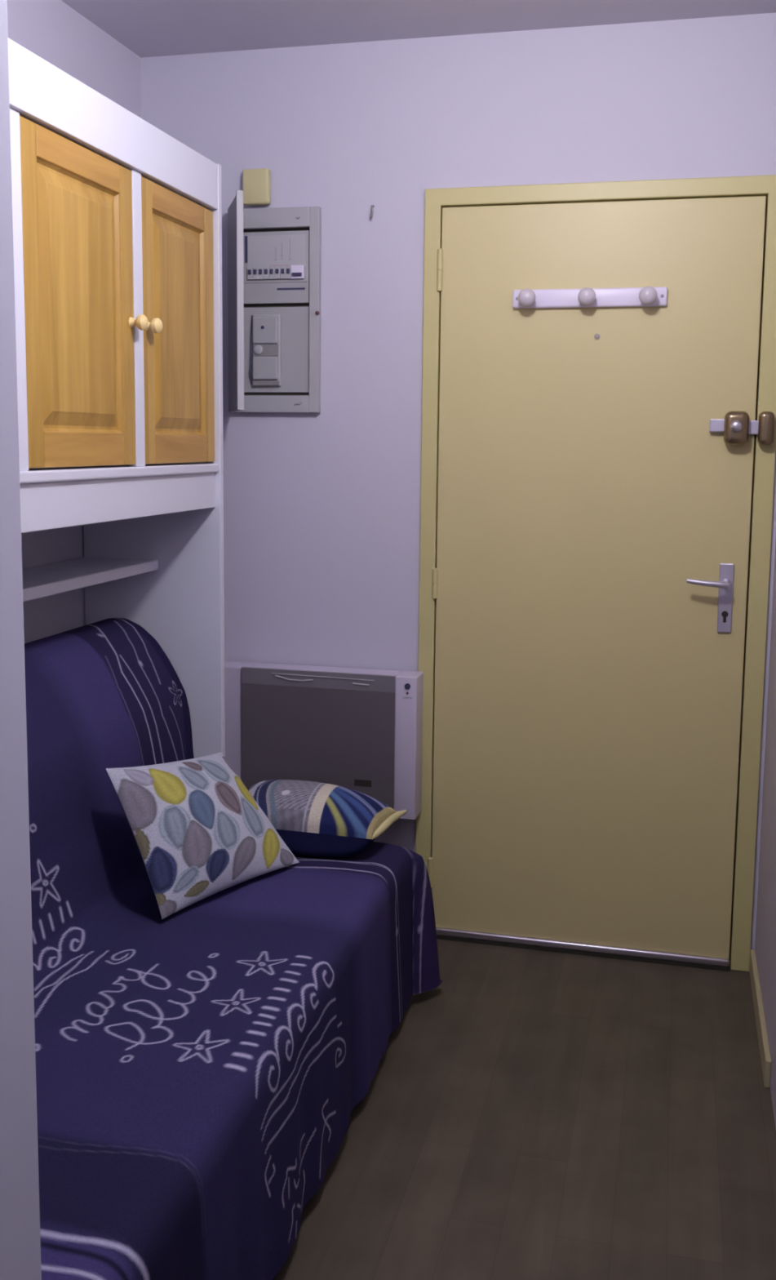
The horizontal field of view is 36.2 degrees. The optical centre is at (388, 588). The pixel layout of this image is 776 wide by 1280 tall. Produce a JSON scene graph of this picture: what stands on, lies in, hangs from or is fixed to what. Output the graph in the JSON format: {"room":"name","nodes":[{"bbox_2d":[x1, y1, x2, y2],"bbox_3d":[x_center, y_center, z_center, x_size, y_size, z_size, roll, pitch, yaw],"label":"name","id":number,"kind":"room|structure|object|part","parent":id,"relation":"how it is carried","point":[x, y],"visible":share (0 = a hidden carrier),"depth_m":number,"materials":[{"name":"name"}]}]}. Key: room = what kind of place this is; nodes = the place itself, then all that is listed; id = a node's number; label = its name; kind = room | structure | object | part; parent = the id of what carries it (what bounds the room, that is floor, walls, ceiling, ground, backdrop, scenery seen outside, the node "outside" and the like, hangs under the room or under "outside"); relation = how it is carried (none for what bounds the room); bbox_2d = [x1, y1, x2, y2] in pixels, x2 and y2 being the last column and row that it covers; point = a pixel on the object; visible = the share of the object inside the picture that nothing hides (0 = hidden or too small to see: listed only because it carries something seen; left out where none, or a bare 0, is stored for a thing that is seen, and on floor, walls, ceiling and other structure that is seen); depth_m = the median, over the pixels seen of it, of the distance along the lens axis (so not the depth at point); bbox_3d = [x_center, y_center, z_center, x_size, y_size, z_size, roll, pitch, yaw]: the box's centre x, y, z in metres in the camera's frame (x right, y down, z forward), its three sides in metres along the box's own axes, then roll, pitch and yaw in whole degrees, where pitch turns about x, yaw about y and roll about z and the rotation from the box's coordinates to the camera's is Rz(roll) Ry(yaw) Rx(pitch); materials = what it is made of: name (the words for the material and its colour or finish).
{"room":"studio apartment","nodes":[
{"label":"studio apartment","id":0,"kind":"room"},
{"bbox_2d":[0,0,41,1279],"bbox_3d":[-0.925,0.061,0.868,0.865,2.503,1.010,2,7,14],"label":"wall partition","id":1,"kind":"structure","parent":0,"point":[20,1211],"depth_m":1.25,"materials":[{"name":"paint"}]},
{"bbox_2d":[6,0,142,643],"bbox_3d":[-1.428,0.059,0.842,0.100,2.503,5.820,2,7,14],"label":"wall","id":2,"kind":"structure","parent":0,"point":[52,30],"depth_m":3.01,"materials":[{"name":"white paint"}]},
{"bbox_2d":[61,0,775,57],"bbox_3d":[-0.499,-1.185,0.462,1.984,0.080,5.820,2,7,14],"label":"ceiling","id":3,"kind":"structure","parent":0,"point":[147,28],"depth_m":3.02,"materials":[{"name":"paint"}]},
{"bbox_2d":[141,13,775,950],"bbox_3d":[0.166,-0.236,3.369,1.784,2.503,0.120,2,7,14],"label":"wall","id":4,"kind":"structure","parent":0,"point":[322,511],"depth_m":3.28,"materials":[{"name":"white paint"}]},
{"bbox_2d":[242,168,271,205],"bbox_3d":[-0.366,-1.120,3.314,0.077,0.096,0.032,2,7,14],"label":"box","id":5,"kind":"object","parent":4,"relation":"attached to","point":[256,183],"visible":0.98,"depth_m":3.30,"materials":[{"name":"beige plastic"}]},
{"bbox_2d":[227,190,321,413],"bbox_3d":[-0.347,-0.767,3.231,0.268,0.564,0.266,2,7,14],"label":"electrical panel","id":6,"kind":"object","parent":4,"relation":"attached to","point":[274,255],"visible":1,"depth_m":3.33,"materials":[{"name":"grey plastic"}]},
{"bbox_3d":[-0.419,-0.768,3.234,0.018,0.564,0.262,-1,7,-14],"label":"door","id":7,"kind":"part","parent":6,"relation":"part of","materials":[{"name":"grey plastic"}]},
{"bbox_3d":[-0.399,-0.954,3.338,0.006,0.073,0.004,2,7,14],"label":"rail","id":8,"kind":"part","parent":6,"relation":"part of","materials":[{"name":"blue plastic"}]},
{"bbox_3d":[-0.321,-0.901,3.335,0.210,0.197,0.014,2,7,14],"label":"breaker plate","id":9,"kind":"part","parent":6,"relation":"part of","materials":[{"name":"grey plastic"}]},
{"bbox_2d":[291,265,304,279],"bbox_3d":[-0.253,-0.882,3.304,0.036,0.036,0.016,2,7,14],"label":"switch","id":10,"kind":"object","parent":6,"relation":"attached to","point":[297,271],"depth_m":3.30,"materials":[{"name":"white plastic"}]},
{"bbox_2d":[224,660,423,820],"bbox_3d":[-0.208,0.446,3.422,0.610,0.439,0.113,2,7,14],"label":"heater","id":11,"kind":"object","parent":4,"relation":"attached to","point":[357,729],"visible":0.8,"depth_m":3.35,"materials":[{"name":"grey plastic"}]},
{"bbox_3d":[-0.237,0.430,3.429,0.548,0.408,0.086,2,7,14],"label":"casing","id":12,"kind":"part","parent":11,"relation":"part of","materials":[{"name":"white metal"}]},
{"bbox_3d":[-0.201,0.442,3.371,0.452,0.418,0.012,2,7,14],"label":"panel","id":13,"kind":"part","parent":11,"relation":"part of","materials":[{"name":"grey metal"}]},
{"bbox_2d":[369,204,374,217],"bbox_3d":[-0.044,-1.032,3.249,0.007,0.039,0.026,2,7,14],"label":"wall hook","id":14,"kind":"object","parent":4,"relation":"attached to","point":[372,206],"visible":1,"depth_m":3.25,"materials":[{"name":"grey plastic"}]},
{"bbox_2d":[415,174,775,971],"bbox_3d":[0.544,-0.015,3.226,0.940,2.108,0.126,2,7,14],"label":"door","id":15,"kind":"structure","parent":4,"relation":"in","point":[597,485],"depth_m":3.22,"materials":[{"name":"yellow paint"}]},
{"bbox_2d":[512,286,667,308],"bbox_3d":[0.524,-0.763,3.107,0.404,0.050,0.069,2,7,14],"label":"coat rack","id":16,"kind":"object","parent":15,"relation":"attached to","point":[646,296],"visible":1,"depth_m":3.11,"materials":[{"name":"white plastic"}]},
{"bbox_3d":[0.844,-0.013,3.117,0.114,0.026,0.058,2,7,14],"label":"handle","id":17,"kind":"part","parent":15,"relation":"part of","materials":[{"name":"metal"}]},
{"bbox_3d":[0.895,0.026,3.143,0.037,0.185,0.007,2,7,14],"label":"handle plate","id":18,"kind":"part","parent":15,"relation":"part of","materials":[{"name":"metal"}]},
{"bbox_2d":[272,938,775,1279],"bbox_3d":[-0.527,1.368,0.778,1.984,0.060,5.820,2,7,14],"label":"floor","id":19,"kind":"structure","parent":0,"point":[526,1114],"depth_m":2.46,"materials":[{"name":"laminate"}]},
{"bbox_2d":[8,38,225,758],"bbox_3d":[-0.811,0.086,2.288,0.412,2.108,1.745,2,7,14],"label":"tall cabinet","id":20,"kind":"object","parent":19,"relation":"on","point":[117,220],"visible":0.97,"depth_m":2.55,"materials":[{"name":"white paint"}]},
{"bbox_3d":[-0.607,-0.552,2.339,0.019,0.619,0.441,2,7,14],"label":"door","id":21,"kind":"part","parent":20,"relation":"part of","materials":[{"name":"brown wood"}]},
{"bbox_3d":[-0.608,-0.557,2.339,0.014,0.501,0.339,2,7,14],"label":"door panel","id":22,"kind":"part","parent":20,"relation":"part of","materials":[{"name":"brown wood"}]},
{"bbox_2d":[22,556,158,601],"bbox_3d":[-0.904,0.033,2.302,0.209,0.027,1.706,2,7,14],"label":"open shelf","id":23,"kind":"object","parent":20,"relation":"attached to","point":[44,580],"depth_m":2.82,"materials":[{"name":"white paint"}]},
{"bbox_3d":[-0.639,-0.897,2.124,0.028,0.109,1.706,2,7,14],"label":"rail","id":24,"kind":"part","parent":20,"relation":"part of","materials":[{"name":"white paint"}]},
{"bbox_3d":[-0.654,-0.153,2.218,0.018,0.090,1.706,2,7,14],"label":"rail","id":25,"kind":"part","parent":20,"relation":"part of","materials":[{"name":"white paint"}]},
{"bbox_3d":[-0.532,-0.568,2.532,0.036,0.033,0.033,2,7,14],"label":"knob","id":26,"kind":"part","parent":20,"relation":"part of","materials":[{"name":"brown wood"}]},
{"bbox_3d":[-0.617,-0.015,3.121,0.389,2.108,0.022,2,7,14],"label":"panel","id":27,"kind":"part","parent":20,"relation":"part of","materials":[{"name":"white paint"}]},
{"bbox_3d":[-0.514,-0.576,2.603,0.036,0.033,0.033,2,7,14],"label":"knob","id":28,"kind":"part","parent":20,"relation":"part of","materials":[{"name":"brown wood"}]},
{"bbox_3d":[-0.495,-0.607,2.793,0.019,0.619,0.408,2,7,14],"label":"door","id":29,"kind":"part","parent":20,"relation":"part of","materials":[{"name":"brown wood"}]},
{"bbox_3d":[-0.496,-0.612,2.793,0.014,0.501,0.306,2,7,14],"label":"door panel","id":30,"kind":"part","parent":20,"relation":"part of","materials":[{"name":"brown wood"}]},
{"bbox_3d":[-0.576,0.675,2.286,0.857,0.945,1.608,2,7,14],"label":"bed","id":31,"kind":"object","parent":19,"relation":"on","visible":0},
{"bbox_2d":[24,617,442,1279],"bbox_3d":[-0.537,0.650,2.275,0.970,0.932,1.847,2,7,14],"label":"sofa","id":32,"kind":"object","parent":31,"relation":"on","point":[202,1068],"visible":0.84,"depth_m":2.24,"materials":[{"name":"fabric"}]},
{"bbox_2d":[106,751,299,919],"bbox_3d":[-0.443,0.514,2.702,0.254,0.301,0.448,6,9,35],"label":"cushion","id":33,"kind":"object","parent":32,"relation":"on","point":[199,833],"visible":1,"depth_m":2.61,"materials":[{"name":"fabric"}]},
{"bbox_2d":[248,779,407,857],"bbox_3d":[-0.188,0.566,3.001,0.435,0.144,0.285,2,7,14],"label":"cushion","id":34,"kind":"object","parent":32,"relation":"on","point":[312,818],"visible":0.81,"depth_m":2.89,"materials":[{"name":"fabric"}]},
{"bbox_3d":[-0.008,0.590,2.959,0.030,0.022,0.231,3,8,22],"label":"edge trim","id":35,"kind":"part","parent":34,"relation":"part of","materials":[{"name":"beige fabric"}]},
{"bbox_2d":[755,544,775,1127],"bbox_3d":[0.402,0.134,0.399,0.100,2.503,5.820,2,7,14],"label":"wall","id":36,"kind":"structure","parent":0,"point":[766,929],"depth_m":2.95,"materials":[{"name":"paint"}]},
{"bbox_2d":[749,949,772,1088],"bbox_3d":[0.923,1.052,2.947,0.013,0.066,0.608,2,7,14],"label":"baseboard","id":37,"kind":"structure","parent":36,"relation":"attached to","point":[764,1046],"depth_m":2.86,"materials":[{"name":"beige wood"}]}
]}

